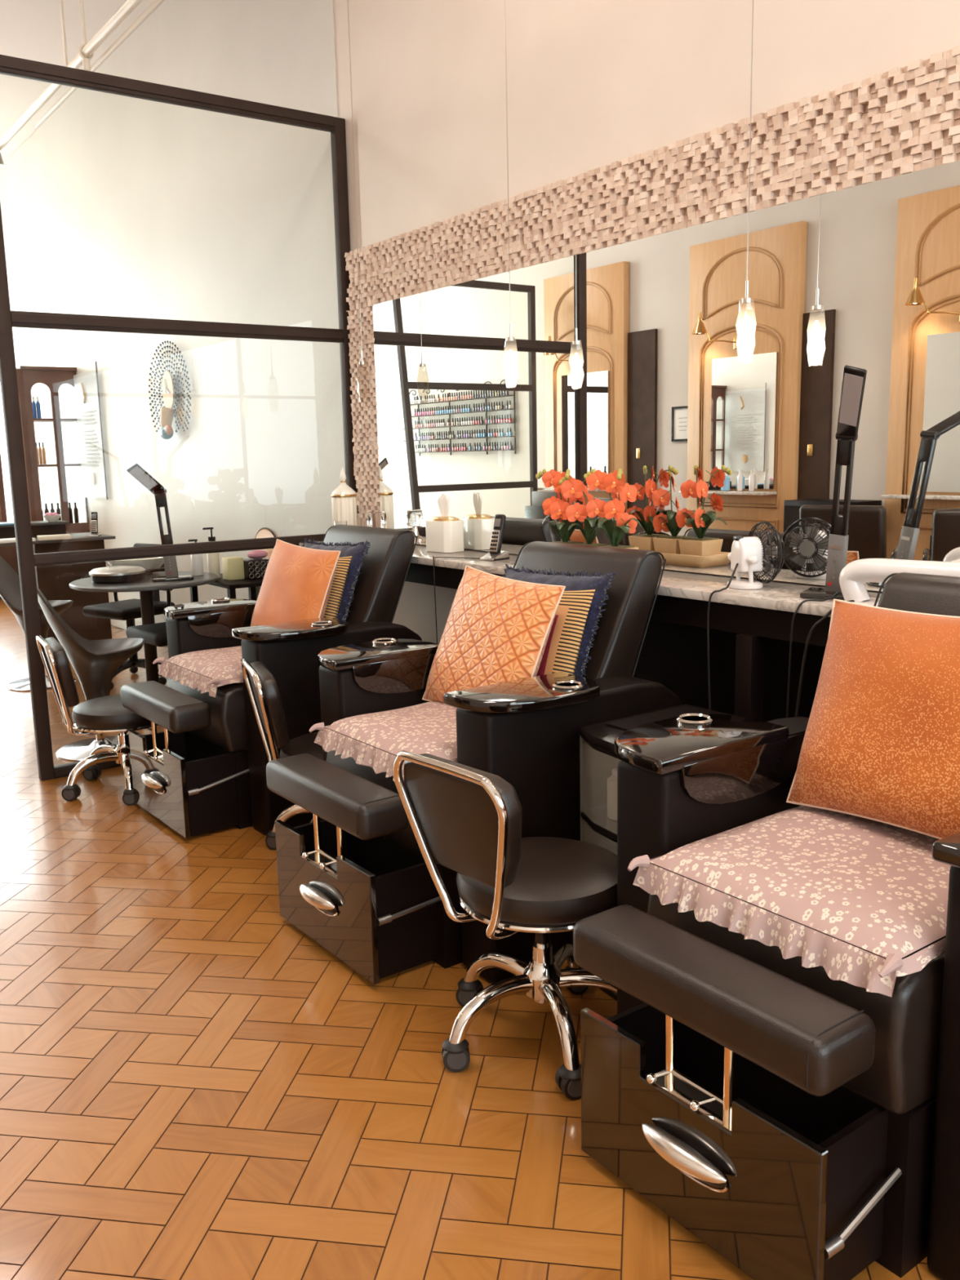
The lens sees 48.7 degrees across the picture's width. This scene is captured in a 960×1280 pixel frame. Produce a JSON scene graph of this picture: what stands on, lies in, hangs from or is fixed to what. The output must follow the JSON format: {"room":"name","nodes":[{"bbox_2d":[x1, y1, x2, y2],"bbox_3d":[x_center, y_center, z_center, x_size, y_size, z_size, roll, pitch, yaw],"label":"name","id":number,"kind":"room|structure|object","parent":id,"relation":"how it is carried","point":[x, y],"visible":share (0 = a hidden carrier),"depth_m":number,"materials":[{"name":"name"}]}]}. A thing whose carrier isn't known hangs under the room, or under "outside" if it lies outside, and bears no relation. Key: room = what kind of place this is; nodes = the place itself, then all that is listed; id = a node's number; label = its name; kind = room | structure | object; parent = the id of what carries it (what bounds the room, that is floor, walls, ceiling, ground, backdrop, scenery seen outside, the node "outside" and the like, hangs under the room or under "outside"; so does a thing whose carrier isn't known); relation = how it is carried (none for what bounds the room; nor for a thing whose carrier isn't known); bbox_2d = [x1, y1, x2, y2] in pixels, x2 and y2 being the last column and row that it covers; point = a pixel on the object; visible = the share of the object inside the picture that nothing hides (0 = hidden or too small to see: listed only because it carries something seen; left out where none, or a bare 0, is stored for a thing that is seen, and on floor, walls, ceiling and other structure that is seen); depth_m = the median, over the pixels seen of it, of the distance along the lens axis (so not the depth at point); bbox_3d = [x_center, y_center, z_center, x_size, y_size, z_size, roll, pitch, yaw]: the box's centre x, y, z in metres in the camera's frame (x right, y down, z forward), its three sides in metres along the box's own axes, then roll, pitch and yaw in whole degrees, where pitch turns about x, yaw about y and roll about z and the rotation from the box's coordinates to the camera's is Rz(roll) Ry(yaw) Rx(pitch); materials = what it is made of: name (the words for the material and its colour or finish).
{"room":"salon","nodes":[
{"label":"salon","id":0,"kind":"room"},
{"bbox_2d":[0,0,164,162],"bbox_3d":[-2.647,-3.637,3.982,4.756,0.100,16.000,-8,12,-35],"label":"ceiling","id":1,"kind":"structure","parent":0,"point":[30,29],"depth_m":7.36,"materials":[{"name":"beige paint"}]},
{"bbox_2d":[0,0,162,166],"bbox_3d":[-1.440,-3.199,4.513,0.117,1.000,5.715,-8,12,-35],"label":"pipe","id":2,"kind":"object","parent":1,"relation":"hanging from","point":[85,55],"visible":0.93,"depth_m":5.26,"materials":[{"name":"beige"}]},
{"bbox_2d":[347,2,367,402],"bbox_3d":[-0.570,-2.412,4.708,0.061,2.655,0.062,-8,12,-35],"label":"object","id":3,"kind":"structure","parent":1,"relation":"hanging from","point":[362,362],"depth_m":4.79,"materials":[{"name":"beige paint"}]},
{"bbox_2d":[359,350,364,364],"bbox_3d":[-0.546,-1.306,4.901,0.028,0.062,0.028,-8,12,-35],"label":"socket","id":4,"kind":"object","parent":3,"relation":"attached to","point":[362,362],"depth_m":4.90,"materials":[{"name":"silver metal"}]},
{"bbox_2d":[502,0,515,387],"bbox_3d":[0.090,-2.269,3.810,0.060,2.656,0.058,-8,12,-35],"label":"pendant lamp","id":5,"kind":"object","parent":1,"relation":"hanging from","point":[510,357],"visible":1,"depth_m":4.00,"materials":[{"name":"white glass"}]},
{"bbox_2d":[506,323,514,341],"bbox_3d":[0.115,-1.163,4.005,0.028,0.062,0.028,-8,12,-35],"label":"socket","id":6,"kind":"object","parent":5,"relation":"attached to","point":[508,339],"depth_m":4.00,"materials":[{"name":"silver metal"}]},
{"bbox_2d":[739,0,755,362],"bbox_3d":[0.757,-2.126,2.908,0.061,2.654,0.057,-8,12,-35],"label":"pendant lamp","id":7,"kind":"object","parent":1,"relation":"hanging from","point":[746,331],"visible":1,"depth_m":3.10,"materials":[{"name":"white glass"}]},
{"bbox_2d":[742,280,751,303],"bbox_3d":[0.781,-1.019,3.102,0.028,0.062,0.028,-8,12,-35],"label":"socket","id":8,"kind":"object","parent":7,"relation":"attached to","point":[745,300],"depth_m":3.10,"materials":[{"name":"silver metal"}]},
{"bbox_2d":[254,527,275,586],"bbox_3d":[-1.304,-0.485,6.502,0.016,0.410,0.410,-8,12,-35],"label":"mirror","id":9,"kind":"object","parent":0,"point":[264,532],"visible":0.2,"depth_m":6.46,"materials":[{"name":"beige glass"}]},
{"bbox_2d":[3,0,882,644],"bbox_3d":[-0.758,-1.743,5.677,0.200,4.300,15.600,-8,12,-35],"label":"wall","id":10,"kind":"structure","parent":0,"point":[415,609],"depth_m":5.16,"materials":[{"name":"paint"}]},
{"bbox_2d":[80,361,107,499],"bbox_3d":[-3.325,-1.765,9.015,0.024,1.120,0.663,-8,12,-35],"label":"price board","id":11,"kind":"object","parent":10,"relation":"attached to","point":[82,384],"visible":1,"depth_m":8.85,"materials":[{"name":"white plastic"}]},
{"bbox_2d":[110,618,142,630],"bbox_3d":[-3.031,-0.155,9.003,0.016,0.120,8.017,-8,12,-35],"label":"baseboard","id":12,"kind":"structure","parent":10,"relation":"attached to","point":[120,624],"depth_m":9.02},
{"bbox_2d":[148,340,191,439],"bbox_3d":[-2.195,-1.747,7.410,0.119,0.679,0.822,-8,12,-35],"label":"wall mirror","id":13,"kind":"object","parent":10,"relation":"attached to","point":[166,414],"visible":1,"depth_m":7.40,"materials":[{"name":"silver metal"}]},
{"bbox_2d":[162,370,173,410],"bbox_3d":[-2.180,-1.742,7.409,0.008,0.276,0.212,-8,12,-35],"label":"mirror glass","id":14,"kind":"object","parent":13,"relation":"on","point":[167,380],"depth_m":7.40,"materials":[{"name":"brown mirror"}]},
{"bbox_2d":[0,0,345,622],"bbox_3d":[-3.055,-2.210,8.620,0.006,4.280,8.057,-8,12,-35],"label":"wall","id":15,"kind":"structure","parent":10,"relation":"attached to","point":[116,205],"depth_m":6.92,"materials":[{"name":"paint"}]},
{"bbox_2d":[344,44,959,526],"bbox_3d":[1.140,-0.839,2.968,0.072,1.405,6.008,-8,12,-35],"label":"trim","id":16,"kind":"structure","parent":10,"relation":"attached to","point":[898,121],"depth_m":3.50,"materials":[{"name":"stone"}]},
{"bbox_2d":[352,0,959,247],"bbox_3d":[1.566,-2.364,2.099,0.024,1.900,7.310,-8,12,-35],"label":"wall","id":17,"kind":"structure","parent":10,"relation":"attached to","point":[592,84],"depth_m":3.90,"materials":[{"name":"paint"}]},
{"bbox_2d":[372,160,959,591],"bbox_3d":[1.155,-0.696,2.952,0.024,1.128,5.600,-8,12,-35],"label":"wall mirror","id":18,"kind":"object","parent":10,"relation":"attached to","point":[628,356],"visible":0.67,"depth_m":3.48,"materials":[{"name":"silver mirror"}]},
{"bbox_2d":[0,599,941,1279],"bbox_3d":[-2.551,0.694,4.744,4.756,0.098,16.200,-8,12,-35],"label":"floor","id":19,"kind":"structure","parent":0,"point":[193,1086],"depth_m":2.37,"materials":[{"name":"brown wood"}]},
{"bbox_2d":[0,545,19,599],"bbox_3d":[-5.402,-0.758,11.053,1.200,0.702,0.440,-8,12,-35],"label":"base cabinet","id":20,"kind":"object","parent":19,"relation":"on","point":[9,553],"visible":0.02,"depth_m":11.13,"materials":[{"name":"brown wood"}]},
{"bbox_2d":[0,555,75,691],"bbox_3d":[-2.851,-0.157,6.751,0.511,0.895,0.440,-1,10,-1],"label":"stool","id":21,"kind":"object","parent":19,"relation":"on","point":[10,586],"visible":0.36,"depth_m":6.73,"materials":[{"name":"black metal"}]},
{"bbox_2d":[0,365,89,533],"bbox_3d":[-3.848,-1.250,9.284,0.849,2.215,0.689,-8,12,-35],"label":"display cabinet","id":22,"kind":"object","parent":19,"relation":"on","point":[52,377],"visible":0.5,"depth_m":9.16,"materials":[{"name":"brown wood"}]},
{"bbox_2d":[31,396,36,418],"bbox_3d":[-3.863,-2.012,9.182,0.034,0.190,0.033,-8,12,-35],"label":"bottle","id":23,"kind":"object","parent":22,"relation":"on","point":[34,411],"visible":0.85,"depth_m":9.17,"materials":[{"name":"glass"}]},
{"bbox_2d":[35,396,41,418],"bbox_3d":[-3.834,-2.016,9.202,0.034,0.190,0.033,-8,12,-35],"label":"bottle","id":24,"kind":"object","parent":22,"relation":"on","point":[37,404],"visible":0.91,"depth_m":9.19,"materials":[{"name":"glass"}]},
{"bbox_2d":[27,418,79,422],"bbox_3d":[-3.789,-1.929,9.312,0.420,0.020,0.340,-8,12,-35],"label":"shelf","id":25,"kind":"object","parent":22,"relation":"attached to","point":[28,420],"depth_m":9.20,"materials":[{"name":"brown wood"}]},
{"bbox_2d":[32,463,82,466],"bbox_3d":[-3.780,-1.545,9.380,0.420,0.020,0.340,-8,12,-35],"label":"shelf","id":26,"kind":"object","parent":22,"relation":"attached to","point":[33,464],"depth_m":9.25,"materials":[{"name":"brown wood"}]},
{"bbox_2d":[68,502,73,523],"bbox_3d":[-3.661,-1.128,9.472,0.036,0.200,0.035,-8,12,-35],"label":"bottle","id":27,"kind":"object","parent":22,"relation":"on","point":[70,511],"visible":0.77,"depth_m":9.46,"materials":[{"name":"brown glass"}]},
{"bbox_2d":[73,502,79,523],"bbox_3d":[-3.620,-1.134,9.501,0.036,0.200,0.035,-8,12,-35],"label":"bottle","id":28,"kind":"object","parent":22,"relation":"on","point":[75,509],"visible":0.8,"depth_m":9.49,"materials":[{"name":"brown glass"}]},
{"bbox_2d":[65,524,88,528],"bbox_3d":[-3.768,-1.013,9.473,0.420,0.020,0.340,-8,12,-35],"label":"shelf","id":29,"kind":"object","parent":22,"relation":"attached to","point":[67,526],"depth_m":9.41,"materials":[{"name":"brown wood"}]},
{"bbox_2d":[0,520,115,644],"bbox_3d":[-3.499,-0.360,7.797,1.475,0.962,0.680,-8,12,-35],"label":"reception desk","id":30,"kind":"object","parent":19,"relation":"on","point":[53,581],"visible":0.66,"depth_m":7.91,"materials":[{"name":"brown wood"}]},
{"bbox_2d":[0,537,35,543],"bbox_3d":[-3.319,-0.703,7.487,0.300,0.022,0.160,-10,13,-41],"label":"open book","id":31,"kind":"object","parent":30,"relation":"on","point":[9,540],"visible":0.56,"depth_m":7.42,"materials":[{"name":"white paper"}]},
{"bbox_2d":[42,511,61,521],"bbox_3d":[-3.234,-0.931,8.014,0.130,0.073,0.130,-8,12,-35],"label":"bowl","id":32,"kind":"object","parent":30,"relation":"on","point":[49,517],"visible":1,"depth_m":7.98,"materials":[{"name":"beige ceramic"}]},
{"bbox_2d":[36,533,71,540],"bbox_3d":[-3.077,-0.742,7.659,0.220,0.030,0.140,-6,11,-27],"label":"paper pad","id":33,"kind":"object","parent":30,"relation":"on","point":[62,536],"visible":1,"depth_m":7.61,"materials":[{"name":"beige"}]},
{"bbox_2d":[88,511,102,536],"bbox_3d":[-2.876,-0.863,7.894,0.078,0.178,0.101,-2,10,-6],"label":"cordless phone","id":34,"kind":"object","parent":30,"relation":"on","point":[94,515],"visible":1,"depth_m":7.90,"materials":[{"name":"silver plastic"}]},
{"bbox_2d":[36,586,144,761],"bbox_3d":[-1.893,0.102,5.163,0.511,0.895,0.440,-6,11,-23],"label":"chair","id":35,"kind":"object","parent":19,"relation":"on","point":[95,663],"visible":0.8,"depth_m":5.11,"materials":[{"name":"black leather"}]},
{"bbox_2d":[35,635,158,805],"bbox_3d":[-1.556,0.308,4.542,0.556,0.688,0.526,-7,11,-28],"label":"stool","id":36,"kind":"object","parent":19,"relation":"on","point":[104,714],"visible":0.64,"depth_m":4.41,"materials":[{"name":"black leather"}]},
{"bbox_2d":[62,783,78,790],"bbox_3d":[-1.722,0.611,4.461,0.062,0.027,0.061,-7,11,-28],"label":"hood","id":37,"kind":"object","parent":36,"relation":"attached to","point":[68,786],"depth_m":4.45,"materials":[{"name":"black plastic"}]},
{"bbox_2d":[84,764,98,770],"bbox_3d":[-1.738,0.562,4.741,0.062,0.027,0.061,-7,11,-28],"label":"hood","id":38,"kind":"object","parent":36,"relation":"attached to","point":[93,767],"depth_m":4.72,"materials":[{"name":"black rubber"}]},
{"bbox_2d":[122,788,133,794],"bbox_3d":[-1.448,0.618,4.388,0.062,0.027,0.061,-7,11,-28],"label":"hood","id":39,"kind":"object","parent":36,"relation":"attached to","point":[126,791],"depth_m":4.37,"materials":[{"name":"black plastic"}]},
{"bbox_2d":[80,542,174,689],"bbox_3d":[-2.231,-0.161,6.770,0.584,0.870,0.581,5,12,34],"label":"chair","id":40,"kind":"object","parent":19,"relation":"on","point":[129,610],"visible":0.46,"depth_m":6.70,"materials":[{"name":"black leather"}]},
{"bbox_2d":[69,571,217,682],"bbox_3d":[-1.897,0.017,6.094,0.810,0.740,0.810,-8,12,-35],"label":"round table","id":41,"kind":"object","parent":19,"relation":"on","point":[145,586],"visible":0.52,"depth_m":5.96,"materials":[{"name":"grey"}]},
{"bbox_2d":[88,565,164,583],"bbox_3d":[-1.988,-0.380,5.979,0.304,0.082,0.422,8,13,42],"label":"wax warmer","id":42,"kind":"object","parent":41,"relation":"on","point":[114,574],"visible":0.93,"depth_m":5.83,"materials":[{"name":"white plastic"}]},
{"bbox_2d":[89,572,146,583],"bbox_3d":[-2.027,-0.353,5.940,0.300,0.045,0.300,8,13,42],"label":"pot","id":43,"kind":"object","parent":42,"relation":"on","point":[97,577],"depth_m":5.81,"materials":[{"name":"black plastic"}]},
{"bbox_2d":[105,556,164,574],"bbox_3d":[-2.031,-0.440,6.274,0.380,0.100,0.380,-8,12,-35],"label":"bowl","id":44,"kind":"object","parent":41,"relation":"on","point":[150,562],"visible":0.35,"depth_m":6.14,"materials":[{"name":"beige ceramic"}]},
{"bbox_2d":[126,463,193,582],"bbox_3d":[-1.774,-0.653,5.876,0.310,0.648,0.134,-5,11,-21],"label":"desk lamp","id":45,"kind":"object","parent":41,"relation":"on","point":[136,471],"visible":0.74,"depth_m":5.89,"materials":[{"name":"black paint"}]},
{"bbox_2d":[187,538,204,575],"bbox_3d":[-1.640,-0.478,6.130,0.068,0.209,0.068,0,10,9],"label":"pump bottle","id":46,"kind":"object","parent":41,"relation":"on","point":[197,562],"visible":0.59,"depth_m":6.11,"materials":[{"name":"white plastic"}]},
{"bbox_2d":[125,622,167,646],"bbox_3d":[-1.682,0.174,5.851,0.549,0.505,0.572,-10,13,-40],"label":"chair","id":47,"kind":"object","parent":19,"relation":"on","point":[155,634],"visible":0.06,"depth_m":5.68,"materials":[{"name":"black leather"}]},
{"bbox_2d":[0,54,359,781],"bbox_3d":[-1.323,-0.964,4.983,1.690,3.031,0.056,-8,12,-35],"label":"glass wall","id":48,"kind":"structure","parent":19,"relation":"on","point":[28,560],"depth_m":4.72,"materials":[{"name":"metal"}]},
{"bbox_2d":[190,573,263,602],"bbox_3d":[-1.419,-0.029,6.402,0.420,0.702,0.620,-8,12,-35],"label":"table","id":49,"kind":"object","parent":19,"relation":"on","point":[230,585],"visible":0.2,"depth_m":6.12,"materials":[{"name":"black wood"}]},
{"bbox_2d":[202,527,220,577],"bbox_3d":[-1.600,-0.520,6.316,0.088,0.301,0.072,-8,12,-35],"label":"pump bottle","id":50,"kind":"object","parent":49,"relation":"on","point":[213,559],"visible":0.8,"depth_m":6.30,"materials":[{"name":"beige"}]},
{"bbox_2d":[221,556,244,580],"bbox_3d":[-1.451,-0.421,6.228,0.100,0.130,0.100,-8,12,-35],"label":"container","id":51,"kind":"object","parent":49,"relation":"on","point":[233,567],"visible":1,"depth_m":6.19,"materials":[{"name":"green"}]},
{"bbox_2d":[243,556,270,579],"bbox_3d":[-1.317,-0.426,6.299,0.200,0.110,0.164,-8,12,-35],"label":"patterned box","id":52,"kind":"object","parent":49,"relation":"on","point":[254,569],"visible":0.53,"depth_m":6.21,"materials":[{"name":"black plastic"}]},
{"bbox_2d":[246,550,267,559],"bbox_3d":[-1.320,-0.507,6.286,0.124,0.055,0.098,-8,12,-35],"label":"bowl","id":53,"kind":"object","parent":52,"relation":"on","point":[254,554],"visible":0.98,"depth_m":6.25,"materials":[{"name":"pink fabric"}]},
{"bbox_2d":[120,524,422,838],"bbox_3d":[-0.872,0.114,4.378,1.126,1.098,1.060,-9,12,-36],"label":"chair","id":54,"kind":"object","parent":19,"relation":"on","point":[206,772],"visible":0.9,"depth_m":4.04,"materials":[{"name":"leather"}]},
{"bbox_2d":[143,730,239,836],"bbox_3d":[-1.019,0.529,4.294,0.560,0.285,0.504,-9,12,-36],"label":"drawer","id":55,"kind":"object","parent":54,"relation":"on","point":[216,807],"depth_m":4.02,"materials":[{"name":"black wood"}]},
{"bbox_2d":[152,645,243,697],"bbox_3d":[-0.942,0.097,4.322,0.598,0.100,0.602,-9,12,-36],"label":"floral cushion","id":56,"kind":"object","parent":54,"relation":"on","point":[205,670],"visible":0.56,"depth_m":4.17,"materials":[{"name":"fabric"}]},
{"bbox_2d":[250,538,341,626],"bbox_3d":[-0.779,-0.173,4.404,0.207,0.461,0.526,-10,13,-40],"label":"pillow","id":57,"kind":"object","parent":56,"relation":"on","point":[297,582],"visible":0.73,"depth_m":4.31,"materials":[{"name":"fabric"}]},
{"bbox_2d":[300,537,370,620],"bbox_3d":[-0.686,-0.201,4.534,0.225,0.466,0.545,-10,13,-39],"label":"pillow","id":58,"kind":"object","parent":56,"relation":"on","point":[357,551],"visible":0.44,"depth_m":4.37,"materials":[{"name":"fabric"}]},
{"bbox_2d":[323,555,351,617],"bbox_3d":[-0.705,-0.168,4.480,0.162,0.387,0.432,-9,13,-39],"label":"patchwork pillow","id":59,"kind":"object","parent":56,"relation":"on","point":[343,563],"visible":0.13,"depth_m":4.34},
{"bbox_2d":[163,597,256,619],"bbox_3d":[-1.182,-0.145,4.621,0.415,0.043,0.243,-8,12,-35],"label":"tray","id":60,"kind":"object","parent":54,"relation":"on","point":[220,608],"depth_m":4.55,"materials":[{"name":"black metal"}]},
{"bbox_2d":[231,617,348,641],"bbox_3d":[-0.688,-0.037,3.974,0.417,0.033,0.238,-9,12,-36],"label":"tray","id":61,"kind":"object","parent":54,"relation":"on","point":[316,628],"depth_m":3.92,"materials":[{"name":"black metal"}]},
{"bbox_2d":[240,657,323,849],"bbox_3d":[-0.526,0.408,3.791,0.577,0.706,0.526,-5,11,-20],"label":"stool","id":62,"kind":"object","parent":19,"relation":"on","point":[262,687],"visible":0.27,"depth_m":3.65,"materials":[{"name":"black leather"}]},
{"bbox_2d":[266,830,275,837],"bbox_3d":[-0.743,0.696,3.856,0.062,0.027,0.061,-5,11,-20],"label":"hood","id":63,"kind":"object","parent":62,"relation":"attached to","point":[271,833],"depth_m":3.84,"materials":[{"name":"black plastic"}]},
{"bbox_2d":[266,541,681,984],"bbox_3d":[-0.044,0.296,3.238,1.126,1.098,1.060,-9,12,-36],"label":"chair","id":64,"kind":"object","parent":19,"relation":"on","point":[357,880],"visible":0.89,"depth_m":2.94,"materials":[{"name":"leather"}]},
{"bbox_2d":[293,819,436,978],"bbox_3d":[-0.209,0.708,3.179,0.560,0.285,0.504,-9,12,-36],"label":"drawer","id":65,"kind":"object","parent":64,"relation":"on","point":[404,881],"depth_m":2.91,"materials":[{"name":"black wood"}]},
{"bbox_2d":[316,637,439,671],"bbox_3d":[-0.352,0.037,3.482,0.416,0.043,0.242,-8,12,-35],"label":"tray","id":66,"kind":"object","parent":64,"relation":"on","point":[385,653],"depth_m":3.41,"materials":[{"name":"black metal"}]},
{"bbox_2d":[309,701,457,781],"bbox_3d":[-0.114,0.279,3.183,0.598,0.100,0.602,-9,12,-36],"label":"floral cushion","id":67,"kind":"object","parent":64,"relation":"on","point":[375,740],"visible":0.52,"depth_m":3.09,"materials":[{"name":"fabric"}]},
{"bbox_2d":[422,565,565,702],"bbox_3d":[0.029,0.020,3.281,0.227,0.455,0.512,-7,12,-31],"label":"pillow","id":68,"kind":"object","parent":67,"relation":"on","point":[497,629],"visible":0.8,"depth_m":3.20,"materials":[{"name":"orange fabric"}]},
{"bbox_2d":[501,564,616,676],"bbox_3d":[0.180,0.003,3.349,0.220,0.460,0.543,-9,12,-37],"label":"pillow","id":69,"kind":"object","parent":67,"relation":"on","point":[598,582],"visible":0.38,"depth_m":3.20,"materials":[{"name":"fabric"}]},
{"bbox_2d":[536,589,595,675],"bbox_3d":[0.166,0.028,3.285,0.165,0.393,0.434,-9,13,-38],"label":"patchwork pillow","id":70,"kind":"object","parent":67,"relation":"on","point":[561,653],"visible":0.18,"depth_m":3.15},
{"bbox_2d":[443,671,599,713],"bbox_3d":[0.139,0.145,2.833,0.417,0.033,0.238,-9,12,-36],"label":"tray","id":71,"kind":"object","parent":64,"relation":"on","point":[560,689],"depth_m":2.77,"materials":[{"name":"black plastic"}]},
{"bbox_2d":[392,751,617,1100],"bbox_3d":[0.118,0.595,2.512,0.560,0.754,0.525,-10,13,-40],"label":"stool","id":72,"kind":"object","parent":19,"relation":"on","point":[469,819],"visible":0.88,"depth_m":2.37,"materials":[{"name":"black leather"}]},
{"bbox_2d":[442,1037,469,1053],"bbox_3d":[-0.057,0.928,2.449,0.062,0.027,0.061,-10,13,-40],"label":"hood","id":73,"kind":"object","parent":72,"relation":"attached to","point":[451,1045],"depth_m":2.43,"materials":[{"name":"black plastic"}]},
{"bbox_2d":[457,977,481,991],"bbox_3d":[-0.027,0.878,2.728,0.062,0.027,0.061,-10,13,-40],"label":"hood","id":74,"kind":"object","parent":72,"relation":"attached to","point":[465,984],"depth_m":2.71,"materials":[{"name":"plastic"}]},
{"bbox_2d":[558,1063,581,1081],"bbox_3d":[0.203,0.942,2.334,0.062,0.027,0.061,-10,13,-40],"label":"hood","id":75,"kind":"object","parent":72,"relation":"attached to","point":[566,1072],"depth_m":2.32,"materials":[{"name":"black plastic"}]},
{"bbox_2d":[298,541,881,721],"bbox_3d":[0.972,0.344,3.177,0.376,0.980,5.840,-8,12,-35],"label":"countertop","id":76,"kind":"structure","parent":19,"relation":"on","point":[750,630],"depth_m":3.39,"materials":[{"name":"white stone"}]},
{"bbox_2d":[330,466,357,525],"bbox_3d":[-0.681,-0.682,5.320,0.132,0.368,0.132,-8,12,-35],"label":"lidded canister","id":77,"kind":"object","parent":76,"relation":"on","point":[344,500],"visible":0.83,"depth_m":5.28,"materials":[{"name":"beige"}]},
{"bbox_2d":[367,511,386,528],"bbox_3d":[-0.493,-0.537,5.087,0.110,0.155,0.110,5,12,31],"label":"candle holder","id":78,"kind":"object","parent":76,"relation":"on","point":[375,519],"visible":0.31,"depth_m":5.05,"materials":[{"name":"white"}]},
{"bbox_2d":[425,493,464,552],"bbox_3d":[-0.155,-0.515,4.645,0.116,0.252,0.170,-10,13,-41],"label":"tissue box","id":79,"kind":"object","parent":76,"relation":"on","point":[444,533],"visible":1,"depth_m":4.60,"materials":[{"name":"beige ceramic"}]},
{"bbox_2d":[432,555,479,643],"bbox_3d":[-0.083,-0.124,4.350,0.210,0.442,0.048,2,10,18],"label":"phone cord","id":80,"kind":"object","parent":76,"relation":"hanging from","point":[433,557],"visible":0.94,"depth_m":4.34,"materials":[{"name":"plastic"}]},
{"bbox_2d":[480,514,510,560],"bbox_3d":[0.058,-0.411,4.238,0.078,0.178,0.101,8,13,41],"label":"cordless phone","id":81,"kind":"object","parent":76,"relation":"on","point":[495,553],"visible":1,"depth_m":4.24,"materials":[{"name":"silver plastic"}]},
{"bbox_2d":[706,521,784,709],"bbox_3d":[0.782,0.031,3.256,0.255,0.778,0.187,-4,10,-16],"label":"desk fan","id":82,"kind":"object","parent":76,"relation":"on","point":[750,553],"depth_m":3.18,"materials":[{"name":"white plastic"}]},
{"bbox_2d":[747,521,784,583],"bbox_3d":[0.865,-0.266,3.230,0.065,0.190,0.190,-4,10,-16],"label":"grille","id":83,"kind":"object","parent":82,"relation":"attached to","point":[763,553],"depth_m":3.19,"materials":[{"name":"black metal"}]},
{"bbox_2d":[795,600,854,716],"bbox_3d":[0.958,0.081,2.874,0.193,0.406,0.078,-2,10,-2],"label":"lamp cord","id":84,"kind":"object","parent":76,"relation":"hanging from","point":[829,612],"visible":0.57,"depth_m":2.87,"materials":[{"name":"black rubber"}]},
{"bbox_2d":[786,364,868,717],"bbox_3d":[0.936,-0.215,2.858,0.192,0.993,0.403,3,11,24],"label":"desk lamp","id":85,"kind":"object","parent":76,"relation":"on","point":[854,378],"depth_m":2.89,"materials":[{"name":"black paint"}]},
{"bbox_2d":[839,558,959,606],"bbox_3d":[1.207,-0.141,2.649,0.186,0.167,0.622,-9,13,-38],"label":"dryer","id":86,"kind":"object","parent":76,"relation":"on","point":[852,578],"visible":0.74,"depth_m":2.75,"materials":[{"name":"white plastic"}]},
{"bbox_3d":[0.386,-0.262,3.731,0.176,0.045,0.444,-8,12,-35],"label":"wooden tray","id":87,"kind":"object","parent":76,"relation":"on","visible":0},
{"bbox_2d":[535,468,588,543],"bbox_3d":[0.318,-0.436,3.796,0.146,0.351,0.240,-8,12,-35],"label":"orchid","id":88,"kind":"object","parent":87,"relation":"in","point":[556,507],"visible":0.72,"depth_m":3.78,"materials":[{"name":"orange plant"}]},
{"bbox_2d":[559,476,608,546],"bbox_3d":[0.384,-0.411,3.705,0.143,0.330,0.208,-8,12,-35],"label":"orchid","id":89,"kind":"object","parent":87,"relation":"in","point":[576,512],"visible":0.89,"depth_m":3.69,"materials":[{"name":"orange plant"}]},
{"bbox_2d":[583,468,641,549],"bbox_3d":[0.457,-0.405,3.599,0.149,0.351,0.196,-8,12,-35],"label":"orchid","id":90,"kind":"object","parent":87,"relation":"in","point":[616,523],"visible":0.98,"depth_m":3.58,"materials":[{"name":"orange plant"}]},
{"bbox_2d":[580,703,734,1000],"bbox_3d":[0.522,0.566,2.811,0.448,0.690,0.370,-8,12,-35],"label":"cabinet","id":91,"kind":"object","parent":19,"relation":"on","point":[602,735],"visible":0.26,"depth_m":2.78,"materials":[{"name":"black plastic"}]},
{"bbox_2d":[607,768,617,820],"bbox_3d":[0.358,0.402,2.771,0.052,0.130,0.051,-8,12,-35],"label":"lotion bottle","id":92,"kind":"object","parent":91,"relation":"on","point":[612,780],"visible":0.52,"depth_m":2.75,"materials":[{"name":"beige"}]},
{"bbox_2d":[573,572,959,1279],"bbox_3d":[0.771,0.475,2.116,1.126,1.098,1.060,-9,12,-36],"label":"chair","id":93,"kind":"object","parent":19,"relation":"on","point":[799,1122],"visible":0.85,"depth_m":1.82,"materials":[{"name":"leather"}]},
{"bbox_2d":[614,713,789,775],"bbox_3d":[0.463,0.221,2.362,0.417,0.033,0.238,-9,12,-36],"label":"tray","id":94,"kind":"object","parent":93,"relation":"on","point":[687,744],"depth_m":2.30,"materials":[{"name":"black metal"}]},
{"bbox_2d":[606,1002,888,1279],"bbox_3d":[0.606,0.887,2.057,0.560,0.285,0.504,-9,12,-36],"label":"drawer","id":95,"kind":"object","parent":93,"relation":"on","point":[846,1122],"depth_m":1.87,"materials":[{"name":"black wood"}]},
{"bbox_2d":[627,805,951,996],"bbox_3d":[0.702,0.458,2.061,0.598,0.100,0.602,-9,12,-36],"label":"floral cushion","id":96,"kind":"object","parent":93,"relation":"on","point":[843,894],"visible":0.96,"depth_m":1.94,"materials":[{"name":"fabric"}]},
{"bbox_2d":[786,599,959,839],"bbox_3d":[0.886,0.161,2.152,0.233,0.445,0.503,-9,13,-39],"label":"pillow","id":97,"kind":"object","parent":96,"relation":"on","point":[881,743],"visible":0.98,"depth_m":2.12,"materials":[{"name":"fabric"}]},
{"bbox_2d":[931,831,959,867],"bbox_3d":[0.953,0.325,1.710,0.417,0.033,0.238,-9,12,-36],"label":"tray","id":98,"kind":"object","parent":93,"relation":"on","point":[946,850],"depth_m":1.67,"materials":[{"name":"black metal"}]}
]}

